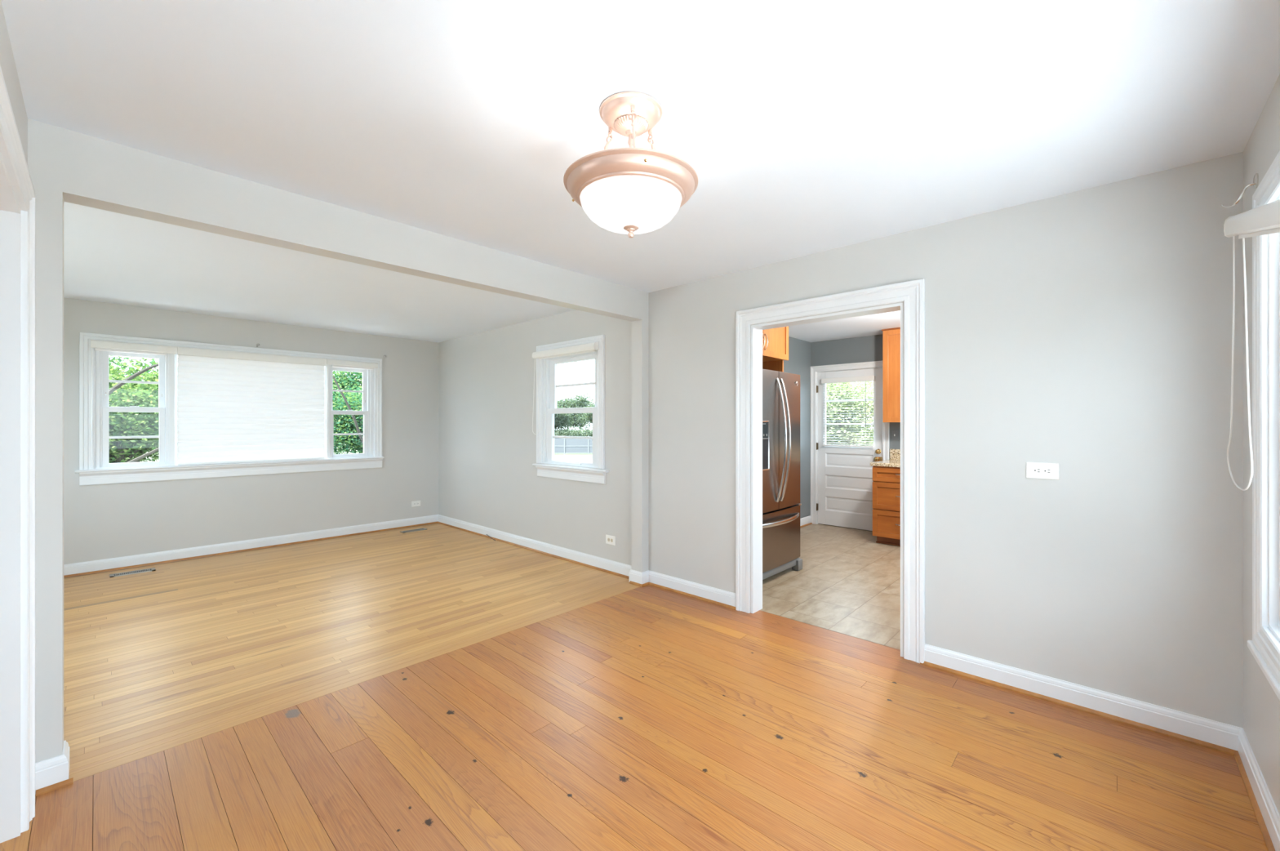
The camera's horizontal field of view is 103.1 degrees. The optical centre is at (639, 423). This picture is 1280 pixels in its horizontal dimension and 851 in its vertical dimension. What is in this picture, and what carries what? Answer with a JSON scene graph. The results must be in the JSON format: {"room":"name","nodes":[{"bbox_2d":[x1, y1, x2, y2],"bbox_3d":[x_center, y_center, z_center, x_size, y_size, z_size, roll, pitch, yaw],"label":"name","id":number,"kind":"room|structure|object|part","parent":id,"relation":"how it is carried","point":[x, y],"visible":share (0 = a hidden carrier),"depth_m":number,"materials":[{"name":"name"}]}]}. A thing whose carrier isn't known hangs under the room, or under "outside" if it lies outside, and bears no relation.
{"room":"empty dining room","nodes":[
{"label":"empty dining room","id":0,"kind":"room"},
{"bbox_2d":[0,0,27,164],"bbox_3d":[-1.068,0.121,0.677,3.240,2.440,0.130,0,0,43],"label":"wall","id":1,"kind":"structure","parent":0,"point":[7,64],"depth_m":1.50,"materials":[{"name":"paint"}]},
{"bbox_2d":[0,65,35,842],"bbox_3d":[-1.313,0.276,0.917,2.249,2.129,0.166,0,0,43],"label":"door frame","id":2,"kind":"structure","parent":1,"relation":"attached to","point":[17,194],"depth_m":1.64,"materials":[{"name":"white paint"}]},
{"bbox_2d":[27,118,63,762],"bbox_3d":[-2.591,0.121,1.508,0.120,2.440,1.163,0,0,43],"label":"wall","id":3,"kind":"structure","parent":0,"point":[45,141],"depth_m":1.86,"materials":[{"name":"paint"}]},
{"bbox_2d":[35,739,69,794],"bbox_3d":[-2.211,1.285,1.902,0.135,0.108,0.098,0,0,43],"label":"baseboard","id":4,"kind":"structure","parent":3,"relation":"attached to","point":[51,771],"depth_m":1.87,"materials":[{"name":"white paint"}]},
{"bbox_2d":[35,777,73,795],"bbox_3d":[-2.147,1.332,1.864,0.012,0.018,0.090,0,0,43],"label":"trim","id":5,"kind":"structure","parent":3,"relation":"attached to","point":[68,781],"depth_m":1.86,"materials":[{"name":"brown wood"}]},
{"bbox_2d":[63,297,438,564],"bbox_3d":[-4.299,0.121,5.332,0.150,2.440,4.417,0,0,43],"label":"wall","id":6,"kind":"structure","parent":0,"point":[111,520],"depth_m":5.37,"materials":[{"name":"paint"}]},
{"bbox_2d":[75,332,384,485],"bbox_3d":[-4.138,-0.130,5.456,0.196,1.358,2.579,0,0,43],"label":"window","id":7,"kind":"structure","parent":6,"relation":"in","point":[95,468],"depth_m":4.94,"materials":[{"name":"white paint"}]},
{"bbox_2d":[89,339,177,441],"bbox_3d":[-4.718,-0.293,4.749,0.070,0.909,0.576,0,0,43],"label":"roller shade","id":8,"kind":"object","parent":7,"relation":"attached to","point":[104,345],"visible":1,"depth_m":4.70,"materials":[{"name":"white fabric"}]},
{"bbox_3d":[-4.898,-0.259,4.534,0.016,0.840,0.005,0,0,-37],"label":"pull cord","id":9,"kind":"part","parent":8,"relation":"part of","materials":[{"name":"white fabric"}]},
{"bbox_3d":[-4.784,-0.393,4.808,0.032,0.548,0.426,0,0,43],"label":"sash","id":10,"kind":"part","parent":7,"relation":"part of","materials":[{"name":"white paint"}]},
{"bbox_3d":[-4.760,0.125,4.785,0.032,0.562,0.418,0,0,43],"label":"sash","id":11,"kind":"part","parent":7,"relation":"part of","materials":[{"name":"white paint"}]},
{"bbox_3d":[-4.098,0.422,5.418,0.086,0.022,2.579,0,0,43],"label":"sill","id":12,"kind":"part","parent":7,"relation":"part of","materials":[{"name":"white paint"}]},
{"bbox_2d":[177,346,328,465],"bbox_3d":[-4.070,-0.170,5.429,0.052,1.157,1.297,0,0,43],"label":"cellular shade","id":13,"kind":"object","parent":7,"relation":"attached to","point":[233,406],"visible":1,"depth_m":5.37,"materials":[{"name":"fabric"}]},
{"bbox_3d":[-4.090,0.400,5.430,0.018,0.018,1.264,0,0,43],"label":"rail","id":14,"kind":"part","parent":13,"relation":"part of","materials":[{"name":"white plastic"}]},
{"bbox_3d":[-3.637,-0.308,5.888,0.006,0.701,0.036,0,0,43],"label":"pull cord","id":15,"kind":"part","parent":13,"relation":"part of","materials":[{"name":"white fabric"}]},
{"bbox_3d":[-3.528,-0.393,6.151,0.032,0.548,0.413,0,0,43],"label":"sash","id":16,"kind":"part","parent":7,"relation":"part of","materials":[{"name":"white paint"}]},
{"bbox_3d":[-3.504,0.125,6.128,0.032,0.562,0.405,0,0,43],"label":"sash","id":17,"kind":"part","parent":7,"relation":"part of","materials":[{"name":"white paint"}]},
{"bbox_2d":[326,359,377,369],"bbox_3d":[-3.454,-0.707,6.101,0.070,0.083,0.558,0,0,43],"label":"roller shade","id":18,"kind":"object","parent":7,"relation":"attached to","point":[335,362],"visible":1,"depth_m":6.07,"materials":[{"name":"white fabric"}]},
{"bbox_2d":[63,521,437,577],"bbox_3d":[-4.229,1.332,5.267,0.012,0.018,4.417,0,0,43],"label":"trim","id":19,"kind":"structure","parent":6,"relation":"attached to","point":[358,533],"depth_m":5.25,"materials":[{"name":"brown wood"}]},
{"bbox_2d":[63,514,438,575],"bbox_3d":[-4.239,1.285,5.276,0.015,0.108,4.417,0,0,43],"label":"baseboard","id":20,"kind":"structure","parent":6,"relation":"attached to","point":[113,562],"depth_m":5.26,"materials":[{"name":"white paint"}]},
{"bbox_2d":[411,500,420,506],"bbox_3d":[-2.939,1.051,6.671,0.008,0.074,0.118,0,0,43],"label":"wall outlet","id":21,"kind":"object","parent":6,"relation":"attached to","point":[416,503],"visible":1,"depth_m":6.67,"materials":[{"name":"white plastic"}]},
{"bbox_2d":[0,522,1267,850],"bbox_3d":[-0.443,1.391,4.145,7.105,0.100,7.950,0,0,43],"label":"floor","id":22,"kind":"structure","parent":0,"point":[646,717],"depth_m":2.26,"materials":[{"name":"brown wood"}]},
{"bbox_2d":[109,567,155,577],"bbox_3d":[-4.561,1.338,4.570,0.105,0.006,0.290,0,0,43],"label":"floor vent","id":23,"kind":"object","parent":22,"relation":"in","point":[152,568],"visible":1,"depth_m":4.56,"materials":[{"name":"metal"}]},
{"bbox_2d":[400,527,426,533],"bbox_3d":[-2.835,1.338,6.364,0.105,0.006,0.295,0,0,43],"label":"floor vent","id":24,"kind":"object","parent":22,"relation":"in","point":[423,528],"visible":1,"depth_m":6.36,"materials":[{"name":"metal"}]},
{"bbox_2d":[762,368,802,579],"bbox_3d":[0.910,0.446,4.594,0.914,1.790,0.933,0,0,43],"label":"refrigerator","id":25,"kind":"object","parent":22,"relation":"on","point":[781,504],"visible":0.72,"depth_m":4.35,"materials":[{"name":"silver metal"}]},
{"bbox_3d":[0.989,0.046,4.148,0.014,0.140,0.240,0,0,43],"label":"control panel","id":26,"kind":"part","parent":25,"relation":"part of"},
{"bbox_3d":[0.996,0.143,4.213,0.080,1.185,0.485,0,0,43],"label":"door","id":27,"kind":"part","parent":25,"relation":"part of","materials":[{"name":"silver metal"}]},
{"bbox_3d":[1.196,0.829,4.327,0.090,0.032,0.831,0,0,43],"label":"drawer handle","id":28,"kind":"part","parent":25,"relation":"part of","materials":[{"name":"metal"}]},
{"bbox_3d":[1.146,0.989,4.374,0.080,0.475,0.925,0,0,43],"label":"freezer drawer","id":29,"kind":"part","parent":25,"relation":"part of","materials":[{"name":"silver metal"}]},
{"bbox_3d":[1.201,0.141,4.308,0.098,1.055,0.028,0,0,43],"label":"handle","id":30,"kind":"part","parent":25,"relation":"part of","materials":[{"name":"metal"}]},
{"bbox_3d":[1.251,0.141,4.360,0.098,1.055,0.028,0,0,43],"label":"handle","id":31,"kind":"part","parent":25,"relation":"part of","materials":[{"name":"metal"}]},
{"bbox_3d":[1.314,0.143,4.553,0.080,1.185,0.434,0,0,43],"label":"door","id":32,"kind":"part","parent":25,"relation":"part of","materials":[{"name":"silver metal"}]},
{"bbox_2d":[872,466,900,546],"bbox_3d":[3.097,0.907,5.629,0.805,0.868,0.658,0,0,43],"label":"base cabinet","id":33,"kind":"object","parent":22,"relation":"on","point":[886,480],"visible":0.39,"depth_m":5.59,"materials":[{"name":"brown wood"}]},
{"bbox_3d":[2.827,1.106,5.490,0.600,0.294,0.019,0,0,43],"label":"drawer","id":34,"kind":"part","parent":33,"relation":"part of","materials":[{"name":"brown wood"}]},
{"bbox_3d":[2.827,0.799,5.490,0.600,0.296,0.019,0,0,43],"label":"drawer","id":35,"kind":"part","parent":33,"relation":"part of","materials":[{"name":"brown wood"}]},
{"bbox_3d":[2.827,0.565,5.490,0.600,0.147,0.019,0,0,43],"label":"drawer","id":36,"kind":"part","parent":33,"relation":"part of","materials":[{"name":"brown wood"}]},
{"bbox_3d":[2.955,1.333,5.466,0.790,0.016,0.018,0,0,43],"label":"shoe molding","id":37,"kind":"part","parent":33,"relation":"part of","materials":[{"name":"brown wood"}]},
{"bbox_3d":[3.945,0.907,4.859,1.475,0.868,0.625,0,0,43],"label":"base cabinet","id":38,"kind":"object","parent":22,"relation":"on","visible":0},
{"bbox_2d":[870,448,900,466],"bbox_3d":[3.639,0.390,5.141,2.307,0.167,0.640,0,0,43],"label":"countertop","id":39,"kind":"structure","parent":38,"relation":"on","point":[895,454],"depth_m":5.78,"materials":[{"name":"stone"}]},
{"bbox_2d":[0,0,1279,342],"bbox_3d":[-0.771,-1.155,3.808,7.385,0.129,8.910,0,0,43],"label":"ceiling","id":40,"kind":"structure","parent":0,"point":[805,127],"depth_m":1.82,"materials":[{"name":"paint"}]},
{"bbox_2d":[62,128,648,321],"bbox_3d":[-1.082,-0.981,3.121,0.120,0.237,3.254,0,0,43],"label":"beam","id":41,"kind":"structure","parent":40,"relation":"attached to","point":[98,173],"depth_m":2.45,"materials":[{"name":"paint"}]},
{"bbox_2d":[563,91,697,237],"bbox_3d":[-0.032,-0.876,1.789,0.471,0.446,0.471,0,0,4],"label":"ceiling light","id":42,"kind":"object","parent":40,"relation":"attached to","point":[632,190],"visible":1,"depth_m":1.68,"materials":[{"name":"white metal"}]},
{"bbox_3d":[-0.153,-0.951,1.841,0.114,0.223,0.028,0,0,20],"label":"rod","id":43,"kind":"part","parent":42,"relation":"part of","materials":[{"name":"brown metal"}]},
{"bbox_3d":[-0.032,-0.869,1.789,0.021,0.320,0.022,0,0,43],"label":"stem","id":44,"kind":"part","parent":42,"relation":"part of","materials":[{"name":"brown metal"}]},
{"bbox_3d":[-0.032,-0.743,1.789,0.360,0.112,0.360,0,0,43],"label":"lamp shade","id":45,"kind":"part","parent":42,"relation":"part of","materials":[{"name":"white glass"}]},
{"bbox_3d":[-0.016,-0.951,1.659,0.028,0.223,0.114,0,0,-10],"label":"rod","id":46,"kind":"part","parent":42,"relation":"part of","materials":[{"name":"brown metal"}]},
{"bbox_3d":[0.079,-0.951,1.860,0.114,0.223,0.028,0,0,-30],"label":"rod","id":47,"kind":"part","parent":42,"relation":"part of","materials":[{"name":"brown metal"}]},
{"bbox_2d":[631,319,648,572],"bbox_3d":[0.001,0.239,4.279,0.120,2.203,0.083,0,0,43],"label":"wall","id":48,"kind":"structure","parent":0,"point":[640,328],"depth_m":4.25,"materials":[{"name":"paint"}]},
{"bbox_2d":[629,580,735,609],"bbox_3d":[0.303,1.332,3.967,0.988,0.018,0.095,0,0,43],"label":"trim","id":49,"kind":"structure","parent":48,"relation":"attached to","point":[630,581],"depth_m":3.98,"materials":[{"name":"brown wood"}]},
{"bbox_2d":[762,326,788,372],"bbox_3d":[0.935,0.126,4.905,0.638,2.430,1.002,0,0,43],"label":"upper cabinet","id":50,"kind":"object","parent":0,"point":[775,340],"visible":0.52,"depth_m":4.96,"materials":[{"name":"brown wood"}]},
{"bbox_3d":[1.172,-0.759,4.718,0.037,0.157,0.010,0,0,43],"label":"handle","id":51,"kind":"part","parent":50,"relation":"part of","materials":[{"name":"silver metal"}]},
{"bbox_3d":[1.228,0.298,5.257,0.548,1.862,0.020,0,0,43],"label":"panel","id":52,"kind":"part","parent":50,"relation":"part of","materials":[{"name":"brown wood"}]},
{"bbox_2d":[783,336,811,518],"bbox_3d":[1.137,0.121,5.698,0.150,2.440,3.243,0,0,43],"label":"wall","id":53,"kind":"structure","parent":0,"point":[799,362],"depth_m":6.67,"materials":[{"name":"paint"}]},
{"bbox_2d":[800,515,811,525],"bbox_3d":[1.704,1.285,6.183,0.015,0.108,1.760,0,0,43],"label":"baseboard","id":54,"kind":"structure","parent":53,"relation":"attached to","point":[807,519],"depth_m":6.68,"materials":[{"name":"white paint"}]},
{"bbox_2d":[800,522,812,527],"bbox_3d":[1.714,1.332,6.174,0.012,0.018,1.760,0,0,43],"label":"trim","id":55,"kind":"structure","parent":53,"relation":"attached to","point":[809,523],"depth_m":6.67,"materials":[{"name":"brown wood"}]},
{"bbox_2d":[438,151,1243,727],"bbox_3d":[-0.152,0.121,4.581,7.235,2.440,0.150,0,0,43],"label":"wall","id":56,"kind":"structure","parent":0,"point":[1088,332],"depth_m":2.53,"materials":[{"name":"paint"}]},
{"bbox_2d":[437,521,629,578],"bbox_3d":[-1.404,1.332,5.620,3.685,0.018,0.012,0,0,43],"label":"trim","id":57,"kind":"structure","parent":56,"relation":"attached to","point":[446,524],"depth_m":5.22,"materials":[{"name":"brown wood"}]},
{"bbox_2d":[532,334,608,484],"bbox_3d":[-0.657,-0.129,5.015,1.121,1.360,0.186,0,0,43],"label":"window","id":58,"kind":"structure","parent":56,"relation":"in","point":[546,368],"depth_m":5.02,"materials":[{"name":"white paint"}]},
{"bbox_2d":[532,342,598,434],"bbox_3d":[-0.757,-0.317,4.977,0.981,0.857,0.054,0,0,43],"label":"roller shade","id":59,"kind":"object","parent":58,"relation":"attached to","point":[590,347],"visible":1,"depth_m":4.95,"materials":[{"name":"white fabric"}]},
{"bbox_3d":[-0.728,-0.670,4.968,0.850,0.014,0.012,0,0,43],"label":"rail","id":60,"kind":"part","parent":59,"relation":"part of","materials":[{"name":"white plastic"}]},
{"bbox_3d":[-0.695,0.430,4.975,1.121,0.022,0.076,0,0,43],"label":"sill","id":61,"kind":"part","parent":58,"relation":"part of","materials":[{"name":"white paint"}]},
{"bbox_3d":[-0.670,0.126,5.015,0.760,0.561,0.032,0,0,43],"label":"sash","id":62,"kind":"part","parent":58,"relation":"part of","materials":[{"name":"white paint"}]},
{"bbox_3d":[-0.648,-0.387,5.039,0.768,0.545,0.032,0,0,43],"label":"sash","id":63,"kind":"part","parent":58,"relation":"part of","materials":[{"name":"white paint"}]},
{"bbox_2d":[437,514,735,606],"bbox_3d":[-1.048,1.285,5.249,4.713,0.108,0.098,0,0,43],"label":"baseboard","id":64,"kind":"structure","parent":56,"relation":"attached to","point":[607,564],"depth_m":4.57,"materials":[{"name":"white paint"}]},
{"bbox_2d":[605,534,615,545],"bbox_3d":[-0.266,1.049,4.579,0.122,0.080,0.008,0,0,43],"label":"wall outlet","id":65,"kind":"object","parent":56,"relation":"attached to","point":[611,540],"visible":1,"depth_m":4.57,"materials":[{"name":"white plastic"}]},
{"bbox_2d":[735,278,924,662],"bbox_3d":[1.191,0.267,3.304,1.219,2.148,0.172,0,0,43],"label":"door frame","id":66,"kind":"structure","parent":56,"relation":"attached to","point":[912,293],"depth_m":3.04,"materials":[{"name":"white paint"}]},
{"bbox_2d":[1026,462,1059,479],"bbox_3d":[1.970,0.231,2.488,0.127,0.080,0.008,0,0,43],"label":"wall outlet","id":67,"kind":"object","parent":56,"relation":"attached to","point":[1043,470],"visible":1,"depth_m":2.48,"materials":[{"name":"white plastic"}]},
{"bbox_2d":[1034,466,1040,473],"bbox_3d":[1.954,0.231,2.499,0.026,0.033,0.002,0,0,43],"label":"receptacle","id":68,"kind":"object","parent":67,"relation":"attached to","point":[1037,469],"depth_m":2.50,"materials":[{"name":"white plastic"}]},
{"bbox_2d":[1044,467,1050,474],"bbox_3d":[1.983,0.231,2.473,0.026,0.033,0.002,0,0,43],"label":"receptacle","id":69,"kind":"object","parent":67,"relation":"attached to","point":[1046,470],"depth_m":2.47,"materials":[{"name":"white plastic"}]},
{"bbox_2d":[811,333,900,448],"bbox_3d":[3.579,0.121,5.737,3.664,2.440,0.150,0,0,43],"label":"wall","id":70,"kind":"structure","parent":0,"point":[869,348],"depth_m":6.46,"materials":[{"name":"paint"}]},
{"bbox_2d":[810,360,889,531],"bbox_3d":[2.691,0.287,6.525,0.990,2.107,0.173,0,0,43],"label":"door","id":71,"kind":"structure","parent":70,"relation":"in","point":[842,477],"depth_m":6.57,"materials":[{"name":"paint"}]},
{"bbox_2d":[821,375,875,447],"bbox_3d":[2.647,-0.149,6.486,0.663,0.884,0.062,0,0,43],"label":"mini blind","id":72,"kind":"object","parent":71,"relation":"attached to","point":[866,378],"visible":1,"depth_m":6.45,"materials":[{"name":"white plastic"}]},
{"bbox_3d":[2.469,-0.124,6.637,0.001,0.810,0.001,0,0,43],"label":"ladder cord","id":73,"kind":"part","parent":72,"relation":"part of","materials":[{"name":"white fabric"}]},
{"bbox_3d":[2.649,0.284,6.492,0.632,0.018,0.030,0,0,43],"label":"rail","id":74,"kind":"part","parent":72,"relation":"part of","materials":[{"name":"white plastic"}]},
{"bbox_3d":[2.683,1.051,6.521,0.614,0.194,0.029,0,0,43],"label":"panel","id":75,"kind":"part","parent":71,"relation":"part of","materials":[{"name":"paint"}]},
{"bbox_3d":[2.683,0.761,6.521,0.614,0.180,0.029,0,0,43],"label":"panel","id":76,"kind":"part","parent":71,"relation":"part of","materials":[{"name":"paint"}]},
{"bbox_3d":[2.683,0.476,6.521,0.614,0.184,0.029,0,0,43],"label":"panel","id":77,"kind":"part","parent":71,"relation":"part of","materials":[{"name":"paint"}]},
{"bbox_3d":[2.918,0.343,6.237,0.062,0.062,0.063,0,0,43],"label":"knob","id":78,"kind":"part","parent":71,"relation":"part of","materials":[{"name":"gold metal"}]},
{"bbox_2d":[881,327,900,422],"bbox_3d":[3.207,-0.551,5.740,0.796,1.075,0.354,0,0,43],"label":"upper cabinet","id":79,"kind":"object","parent":70,"relation":"attached to","point":[891,336],"visible":0.25,"depth_m":5.83,"materials":[{"name":"brown wood"}]},
{"bbox_2d":[889,448,900,459],"bbox_3d":[3.858,0.370,5.359,2.285,0.129,0.022,0,0,43],"label":"backsplash","id":80,"kind":"structure","parent":70,"relation":"attached to","point":[895,454],"depth_m":6.09,"materials":[{"name":"stone"}]},
{"bbox_2d":[892,430,898,439],"bbox_3d":[3.066,0.141,6.104,0.070,0.115,0.016,0,0,43],"label":"light switch","id":81,"kind":"object","parent":70,"relation":"attached to","point":[895,433],"visible":1,"depth_m":6.10,"materials":[{"name":"white plastic"}]},
{"bbox_2d":[1243,74,1279,814],"bbox_3d":[1.351,0.121,0.781,0.150,2.440,3.587,0,0,43],"label":"wall","id":82,"kind":"structure","parent":0,"point":[1261,704],"depth_m":1.92,"materials":[{"name":"paint"}]},
{"bbox_2d":[920,660,1275,850],"bbox_3d":[1.433,1.332,1.851,1.160,0.018,1.642,0,0,43],"label":"trim","id":83,"kind":"structure","parent":82,"relation":"attached to","point":[1268,842],"depth_m":2.21,"materials":[{"name":"brown wood"}]},
{"bbox_2d":[924,643,1279,850],"bbox_3d":[1.444,1.285,1.851,1.175,0.108,1.657,0,0,43],"label":"baseboard","id":84,"kind":"structure","parent":82,"relation":"attached to","point":[1225,735],"depth_m":2.27,"materials":[{"name":"white paint"}]},
{"bbox_2d":[1221,173,1258,208],"bbox_3d":[2.244,-0.864,1.894,0.040,0.092,0.126,0,0,-2],"label":"curtain hook","id":85,"kind":"object","parent":82,"relation":"attached to","point":[1255,180],"visible":1,"depth_m":1.86,"materials":[{"name":"silver metal"}]},
{"bbox_2d":[1247,151,1279,700],"bbox_3d":[1.790,-0.003,1.283,0.174,1.602,1.300,0,0,43],"label":"window","id":86,"kind":"structure","parent":82,"relation":"in","point":[1264,645],"depth_m":1.72,"materials":[{"name":"white paint"}]},
{"bbox_2d":[1223,199,1279,490],"bbox_3d":[1.881,-0.274,1.530,0.051,1.025,1.297,0,0,43],"label":"roller shade","id":87,"kind":"object","parent":86,"relation":"attached to","point":[1263,220],"visible":1,"depth_m":1.72,"materials":[{"name":"white fabric"}]},
{"bbox_3d":[1.810,-0.551,1.453,0.016,0.246,0.976,0,0,43],"label":"rail","id":88,"kind":"part","parent":87,"relation":"part of","materials":[{"name":"white plastic"}]},
{"label":"outside","id":89,"kind":"structure","parent":0,"visible":0},
{"bbox_2d":[139,429,873,462],"bbox_3d":[-2.369,2.541,70.671,220.000,0.001,220.000,0,0,43],"label":"ground","id":90,"kind":"structure","parent":89,"point":[581,457],"depth_m":38.73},
{"bbox_2d":[108,355,177,462],"bbox_3d":[-7.530,0.624,7.555,3.214,3.859,2.933,0,0,-6],"label":"tree","id":91,"kind":"object","parent":90,"relation":"on","point":[120,394],"visible":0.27,"depth_m":7.11,"materials":[{"name":"green plant"}]},
{"bbox_2d":[108,355,177,404],"bbox_3d":[-11.541,0.145,10.921,4.462,4.812,4.588,0,0,43],"label":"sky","id":92,"kind":"structure","parent":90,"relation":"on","point":[117,361],"depth_m":10.51,"materials":[{"name":"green plant"}]},
{"bbox_2d":[333,376,363,453],"bbox_3d":[-5.405,0.797,10.243,2.990,3.505,3.416,0,0,24],"label":"tree","id":93,"kind":"object","parent":90,"relation":"on","point":[344,424],"visible":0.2,"depth_m":9.43,"materials":[{"name":"green plant"}]},
{"bbox_2d":[333,370,363,452],"bbox_3d":[-7.957,0.138,14.844,4.870,4.816,3.740,0,0,25],"label":"tree","id":94,"kind":"object","parent":90,"relation":"on","point":[340,376],"visible":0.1,"depth_m":14.19,"materials":[{"name":"green plant"}]},
{"bbox_2d":[554,405,573,432],"bbox_3d":[-10.554,0.145,54.365,5.586,4.811,5.878,0,0,43],"label":"tree","id":95,"kind":"object","parent":90,"relation":"on","point":[560,420],"visible":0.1,"depth_m":53.89,"materials":[{"name":"green plant"}]},
{"bbox_2d":[554,435,592,453],"bbox_3d":[-5.320,1.791,42.626,14.120,1.500,0.120,0,0,-2],"label":"fence","id":96,"kind":"object","parent":90,"relation":"on","point":[564,446],"visible":0.23,"depth_m":42.58,"materials":[{"name":"grey paint"}]},
{"bbox_3d":[-5.320,1.521,42.626,14.000,0.800,0.100,0,0,-2],"label":"rail","id":97,"kind":"part","parent":96,"relation":"part of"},
{"bbox_3d":[-4.321,1.791,42.659,0.120,1.500,0.120,0,0,-2],"label":"post","id":98,"kind":"part","parent":96,"relation":"part of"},
{"bbox_2d":[554,423,592,436],"bbox_3d":[-6.317,1.516,62.060,18.589,2.898,3.023,0,0,-7],"label":"hedge","id":99,"kind":"object","parent":90,"relation":"on","point":[588,433],"visible":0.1,"depth_m":61.50,"materials":[{"name":"green plant"}]},
{"bbox_2d":[556,391,595,432],"bbox_3d":[-10.283,-0.935,71.089,8.200,6.991,8.585,0,0,-15],"label":"tree","id":100,"kind":"object","parent":90,"relation":"on","point":[575,402],"visible":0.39,"depth_m":69.03,"materials":[{"name":"green plant"}]},
{"bbox_2d":[577,399,595,426],"bbox_3d":[-4.099,-0.155,56.648,5.330,5.424,5.548,0,0,-14],"label":"tree","id":101,"kind":"object","parent":90,"relation":"on","point":[588,415],"visible":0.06,"depth_m":56.04,"materials":[{"name":"green plant"}]},
{"bbox_2d":[826,381,873,445],"bbox_3d":[4.673,0.565,11.939,3.597,3.974,3.774,0,0,-24],"label":"tree","id":102,"kind":"object","parent":90,"relation":"on","point":[847,433],"visible":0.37,"depth_m":11.29,"materials":[{"name":"green plant"}]},
{"bbox_2d":[842,381,873,419],"bbox_3d":[6.257,0.002,17.530,5.193,5.094,5.054,0,0,-16],"label":"tree","id":103,"kind":"object","parent":90,"relation":"on","point":[862,381],"visible":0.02,"depth_m":16.25,"materials":[{"name":"green plant"}]}
]}

